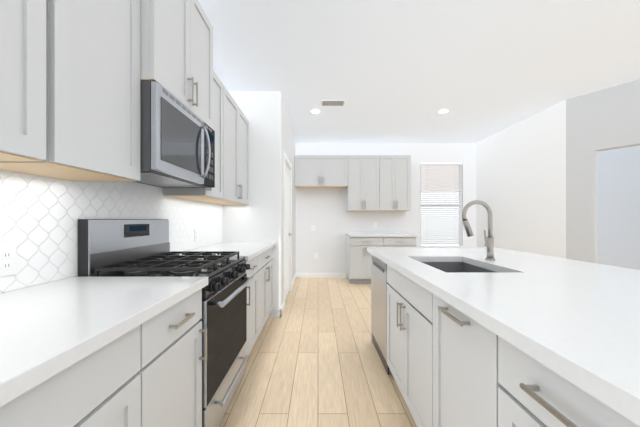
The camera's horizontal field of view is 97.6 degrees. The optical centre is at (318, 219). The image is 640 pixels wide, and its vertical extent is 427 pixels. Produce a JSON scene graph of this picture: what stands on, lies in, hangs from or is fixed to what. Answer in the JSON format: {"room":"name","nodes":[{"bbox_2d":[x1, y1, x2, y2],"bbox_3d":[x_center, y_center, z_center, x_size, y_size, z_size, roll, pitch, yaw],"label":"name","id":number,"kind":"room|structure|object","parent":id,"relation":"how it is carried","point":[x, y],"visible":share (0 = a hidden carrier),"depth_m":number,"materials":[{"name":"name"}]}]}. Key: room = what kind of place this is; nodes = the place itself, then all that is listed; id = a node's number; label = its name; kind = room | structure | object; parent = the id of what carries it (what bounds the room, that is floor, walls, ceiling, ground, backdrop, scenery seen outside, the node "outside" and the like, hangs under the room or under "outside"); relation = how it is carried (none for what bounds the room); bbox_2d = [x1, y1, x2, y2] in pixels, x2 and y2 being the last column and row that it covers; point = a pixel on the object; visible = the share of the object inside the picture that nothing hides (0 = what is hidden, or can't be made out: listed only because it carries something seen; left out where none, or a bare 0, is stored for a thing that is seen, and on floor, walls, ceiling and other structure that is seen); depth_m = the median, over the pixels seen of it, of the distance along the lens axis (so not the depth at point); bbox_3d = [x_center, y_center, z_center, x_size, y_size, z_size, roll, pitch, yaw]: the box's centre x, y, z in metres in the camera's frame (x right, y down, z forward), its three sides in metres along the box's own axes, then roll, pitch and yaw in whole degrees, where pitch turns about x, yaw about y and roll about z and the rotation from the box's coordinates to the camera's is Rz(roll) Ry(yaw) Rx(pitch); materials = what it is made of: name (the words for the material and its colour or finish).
{"room":"kitchen","nodes":[
{"label":"kitchen","id":0,"kind":"room"},
{"bbox_2d":[3,242,220,292],"bbox_3d":[-1.228,-0.195,0.160,0.120,2.760,6.720,0,0,0],"label":"wall","id":1,"kind":"structure","parent":0,"point":[68,277],"depth_m":1.22,"materials":[{"name":"white paint"}]},
{"bbox_2d":[0,0,45,160],"bbox_3d":[-1.002,-0.694,0.436,0.318,1.022,0.870,0,0,0],"label":"upper cabinet","id":2,"kind":"object","parent":1,"relation":"attached to","point":[22,80],"visible":1,"depth_m":0.81,"materials":[{"name":"grey paint"}]},
{"bbox_2d":[0,0,139,180],"bbox_3d":[-1.002,-0.694,1.113,0.318,1.022,0.437,0,0,0],"label":"upper cabinet","id":3,"kind":"object","parent":1,"relation":"attached to","point":[92,90],"visible":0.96,"depth_m":1.06,"materials":[{"name":"grey paint"}]},
{"bbox_2d":[0,170,222,292],"bbox_3d":[-1.165,-0.054,1.230,0.004,0.642,4.379,0,0,0],"label":"tile backsplash","id":4,"kind":"structure","parent":1,"relation":"attached to","point":[40,216],"depth_m":1.29,"materials":[{"name":"white tile"}]},
{"bbox_2d":[0,244,15,276],"bbox_3d":[-1.159,0.150,1.040,0.008,0.114,0.070,0,0,0],"label":"electrical outlet","id":5,"kind":"object","parent":4,"relation":"attached to","point":[7,260],"visible":1,"depth_m":1.04,"materials":[{"name":"white plastic"}]},
{"bbox_2d":[140,0,212,128],"bbox_3d":[-0.955,-1.052,1.713,0.414,0.766,0.760,0,0,0],"label":"upper cabinet","id":6,"kind":"object","parent":1,"relation":"attached to","point":[176,49],"visible":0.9,"depth_m":1.61,"materials":[{"name":"grey paint"}]},
{"bbox_2d":[132,81,214,187],"bbox_3d":[-0.938,-0.451,1.713,0.446,0.429,0.754,0,0,0],"label":"microwave","id":7,"kind":"object","parent":6,"relation":"attached to","point":[177,143],"visible":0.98,"depth_m":1.52,"materials":[{"name":"grey metal"}]},
{"bbox_2d":[163,71,222,198],"bbox_3d":[-0.985,-0.694,2.294,0.352,1.022,0.398,0,0,0],"label":"upper cabinet","id":8,"kind":"object","parent":1,"relation":"attached to","point":[216,192],"visible":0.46,"depth_m":2.35,"materials":[{"name":"grey paint"}]},
{"bbox_2d":[188,85,248,204],"bbox_3d":[-0.985,-0.694,2.956,0.352,1.022,0.922,0,0,0],"label":"upper cabinet","id":9,"kind":"object","parent":1,"relation":"attached to","point":[235,156],"visible":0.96,"depth_m":2.85,"materials":[{"name":"grey paint"}]},
{"bbox_2d":[223,91,280,316],"bbox_3d":[-0.814,-0.195,3.470,0.708,2.760,0.100,0,0,0],"label":"wall","id":10,"kind":"structure","parent":0,"point":[257,218],"depth_m":3.42,"materials":[{"name":"white paint"}]},
{"bbox_2d":[276,309,280,316],"bbox_3d":[-0.479,1.135,3.414,0.062,0.100,0.012,0,0,0],"label":"baseboard","id":11,"kind":"structure","parent":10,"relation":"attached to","point":[278,313],"depth_m":3.41,"materials":[{"name":"white paint"}]},
{"bbox_2d":[281,95,295,305],"bbox_3d":[-0.510,-0.195,4.630,0.100,2.760,2.220,0,0,0],"label":"wall","id":12,"kind":"structure","parent":0,"point":[288,145],"depth_m":4.08,"materials":[{"name":"white paint"}]},
{"bbox_2d":[280,273,295,316],"bbox_3d":[-0.454,1.135,4.574,0.012,0.100,2.332,0,0,0],"label":"baseboard","id":13,"kind":"structure","parent":12,"relation":"attached to","point":[282,306],"depth_m":3.63,"materials":[{"name":"white paint"}]},
{"bbox_2d":[284,152,291,308],"bbox_3d":[-0.501,0.135,4.240,0.115,2.100,1.000,0,0,0],"label":"door frame","id":14,"kind":"structure","parent":12,"relation":"attached to","point":[288,163],"depth_m":4.67,"materials":[{"name":"white paint"}]},
{"bbox_2d":[285,163,291,299],"bbox_3d":[-0.468,0.169,4.240,0.095,2.016,0.850,0,0,0],"label":"pantry door","id":15,"kind":"structure","parent":12,"relation":"in","point":[287,234],"depth_m":4.31,"materials":[{"name":"white paint"}]},
{"bbox_2d":[219,278,416,426],"bbox_3d":[2.850,1.215,1.400,8.700,0.060,9.200,0,0,0],"label":"floor","id":16,"kind":"structure","parent":0,"point":[313,359],"depth_m":2.19,"materials":[{"name":"brown wood"}]},
{"bbox_2d":[0,325,140,426],"bbox_3d":[-0.841,0.748,0.413,0.649,0.875,0.916,0,0,0],"label":"base cabinet","id":17,"kind":"object","parent":16,"relation":"on","point":[100,387],"visible":0.56,"depth_m":0.68,"materials":[{"name":"grey paint"}]},
{"bbox_2d":[0,277,207,406],"bbox_3d":[-0.841,0.288,0.185,0.642,0.040,2.290,0,0,0],"label":"countertop","id":18,"kind":"structure","parent":17,"relation":"on","point":[48,330],"depth_m":0.78,"materials":[{"name":"white stone"}]},
{"bbox_2d":[78,219,254,426],"bbox_3d":[-0.810,0.590,1.713,0.696,1.190,0.756,0,0,0],"label":"gas range","id":19,"kind":"object","parent":16,"relation":"on","point":[123,247],"visible":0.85,"depth_m":1.54,"materials":[{"name":"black metal"}]},
{"bbox_2d":[136,289,206,426],"bbox_3d":[-0.841,0.748,1.101,0.649,0.875,0.456,0,0,0],"label":"base cabinet","id":20,"kind":"object","parent":16,"relation":"on","point":[170,371],"visible":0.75,"depth_m":1.07,"materials":[{"name":"grey paint"}]},
{"bbox_2d":[246,256,257,355],"bbox_3d":[-0.841,0.748,2.324,0.649,0.875,0.454,0,0,0],"label":"base cabinet","id":21,"kind":"object","parent":16,"relation":"on","point":[252,311],"visible":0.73,"depth_m":2.35,"materials":[{"name":"grey paint"}]},
{"bbox_2d":[257,247,272,335],"bbox_3d":[-0.841,0.748,2.985,0.649,0.875,0.864,0,0,0],"label":"base cabinet","id":22,"kind":"object","parent":16,"relation":"on","point":[265,283],"visible":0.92,"depth_m":2.92,"materials":[{"name":"grey paint"}]},
{"bbox_2d":[179,242,274,260],"bbox_3d":[-0.841,0.288,2.757,0.642,0.040,1.322,0,0,0],"label":"countertop","id":23,"kind":"structure","parent":22,"relation":"on","point":[249,250],"depth_m":2.73,"materials":[{"name":"white stone"}]},
{"bbox_2d":[346,235,382,283],"bbox_3d":[0.885,0.748,5.412,0.608,0.875,0.649,0,0,0],"label":"base cabinet","id":24,"kind":"object","parent":16,"relation":"on","point":[358,263],"visible":0.79,"depth_m":5.12,"materials":[{"name":"grey paint"}]},
{"bbox_2d":[346,233,417,236],"bbox_3d":[1.190,0.288,5.417,1.250,0.040,0.640,0,0,0],"label":"countertop","id":25,"kind":"structure","parent":24,"relation":"on","point":[380,235],"depth_m":5.10,"materials":[{"name":"white stone"}]},
{"bbox_2d":[371,254,388,374],"bbox_3d":[0.812,0.749,2.400,0.606,0.872,0.594,0,0,0],"label":"dishwasher","id":26,"kind":"object","parent":16,"relation":"on","point":[379,283],"visible":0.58,"depth_m":2.34,"materials":[{"name":"grey metal"}]},
{"bbox_2d":[383,237,415,246],"bbox_3d":[1.495,0.748,5.412,0.608,0.875,0.649,0,0,0],"label":"base cabinet","id":27,"kind":"object","parent":16,"relation":"on","point":[399,241],"visible":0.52,"depth_m":5.12,"materials":[{"name":"grey paint"}]},
{"bbox_2d":[387,265,432,426],"bbox_3d":[0.808,0.748,1.681,0.654,0.875,0.836,0,0,0],"label":"base cabinet","id":28,"kind":"object","parent":16,"relation":"on","point":[410,333],"visible":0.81,"depth_m":1.55,"materials":[{"name":"grey paint"}]},
{"bbox_2d":[367,247,639,425],"bbox_3d":[1.100,0.288,0.895,1.240,0.040,3.690,0,0,0],"label":"countertop","id":29,"kind":"structure","parent":28,"relation":"on","point":[576,322],"depth_m":0.88,"materials":[{"name":"white stone"}]},
{"bbox_2d":[462,200,494,259],"bbox_3d":[1.075,0.067,1.906,0.218,0.402,0.110,0,0,0],"label":"faucet","id":30,"kind":"object","parent":29,"relation":"on","point":[489,242],"visible":1,"depth_m":1.87,"materials":[{"name":"silver metal"}]},
{"bbox_2d":[433,294,502,426],"bbox_3d":[0.808,0.748,1.034,0.654,0.875,0.455,0,0,0],"label":"base cabinet","id":31,"kind":"object","parent":16,"relation":"on","point":[466,384],"visible":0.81,"depth_m":1.01,"materials":[{"name":"grey paint"}]},
{"bbox_2d":[498,336,639,426],"bbox_3d":[0.808,0.748,0.577,0.654,0.875,0.455,0,0,0],"label":"base cabinet","id":32,"kind":"object","parent":16,"relation":"on","point":[532,392],"visible":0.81,"depth_m":0.65,"materials":[{"name":"grey paint"}]},
{"bbox_2d":[296,143,475,272],"bbox_3d":[1.400,-0.195,5.800,3.920,2.760,0.120,0,0,0],"label":"wall","id":33,"kind":"structure","parent":0,"point":[328,216],"depth_m":5.74,"materials":[{"name":"white paint"}]},
{"bbox_2d":[296,273,345,277],"bbox_3d":[1.396,1.135,5.734,3.688,0.100,0.012,0,0,0],"label":"baseboard","id":34,"kind":"structure","parent":33,"relation":"attached to","point":[320,275],"depth_m":5.73,"materials":[{"name":"white paint"}]},
{"bbox_2d":[295,155,347,187],"bbox_3d":[0.062,-0.953,5.560,1.034,0.604,0.354,0,0,0],"label":"upper cabinet","id":35,"kind":"object","parent":33,"relation":"attached to","point":[321,171],"visible":1,"depth_m":5.43,"materials":[{"name":"grey paint"}]},
{"bbox_2d":[346,155,378,210],"bbox_3d":[0.885,-0.719,5.560,0.608,1.072,0.354,0,0,0],"label":"upper cabinet","id":36,"kind":"object","parent":33,"relation":"attached to","point":[362,191],"visible":1,"depth_m":5.43,"materials":[{"name":"grey paint"}]},
{"bbox_2d":[379,155,410,210],"bbox_3d":[1.495,-0.719,5.560,0.608,1.072,0.354,0,0,0],"label":"upper cabinet","id":37,"kind":"object","parent":33,"relation":"attached to","point":[394,182],"visible":0.98,"depth_m":5.43,"materials":[{"name":"grey paint"}]},
{"bbox_2d":[420,166,461,244],"bbox_3d":[2.530,-0.310,5.815,0.878,1.748,0.050,0,0,0],"label":"window","id":38,"kind":"structure","parent":33,"relation":"in","point":[440,199],"depth_m":5.81,"materials":[{"name":"white paint"}]},
{"bbox_2d":[420,162,462,246],"bbox_3d":[2.530,-0.315,5.763,0.868,1.736,0.043,0,0,0],"label":"window blinds","id":39,"kind":"object","parent":38,"relation":"attached to","point":[440,225],"visible":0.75,"depth_m":5.76,"materials":[{"name":"white plastic"}]},
{"bbox_2d":[198,0,639,142],"bbox_3d":[2.850,-1.605,1.400,8.700,0.060,9.200,0,0,0],"label":"ceiling","id":40,"kind":"structure","parent":0,"point":[396,71],"depth_m":2.75,"materials":[{"name":"white paint"}]},
{"bbox_2d":[309,109,320,113],"bbox_3d":[-0.040,-1.572,4.050,0.170,0.006,0.170,0,0,0],"label":"recessed light","id":41,"kind":"object","parent":40,"relation":"in","point":[314,111],"visible":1,"depth_m":4.05,"materials":[{"name":"white paint"}]},
{"bbox_2d":[321,100,345,105],"bbox_3d":[0.200,-1.569,3.760,0.320,0.010,0.180,0,0,0],"label":"ceiling vent","id":42,"kind":"object","parent":40,"relation":"in","point":[332,102],"visible":1,"depth_m":3.73,"materials":[{"name":"white metal"}]},
{"bbox_2d":[437,109,449,113],"bbox_3d":[1.810,-1.572,4.050,0.170,0.006,0.170,0,0,0],"label":"recessed light","id":43,"kind":"object","parent":40,"relation":"in","point":[441,111],"visible":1,"depth_m":4.05,"materials":[{"name":"white paint"}]},
{"bbox_2d":[476,100,565,258],"bbox_3d":[3.300,-0.195,4.700,0.120,2.760,2.080,0,0,0],"label":"wall","id":44,"kind":"structure","parent":0,"point":[521,179],"depth_m":4.35,"materials":[{"name":"white paint"}]},
{"bbox_2d":[566,79,639,262],"bbox_3d":[3.931,-0.195,2.739,0.120,2.760,2.300,0,0,-34],"label":"wall","id":45,"kind":"structure","parent":0,"point":[604,119],"depth_m":3.47,"materials":[{"name":"grey paint"}]},
{"bbox_2d":[597,145,639,269],"bbox_3d":[4.849,-0.195,3.596,0.100,2.760,2.500,0,0,-34],"label":"wall","id":46,"kind":"structure","parent":0,"point":[618,207],"depth_m":4.12,"materials":[{"name":"grey paint"}]}
]}

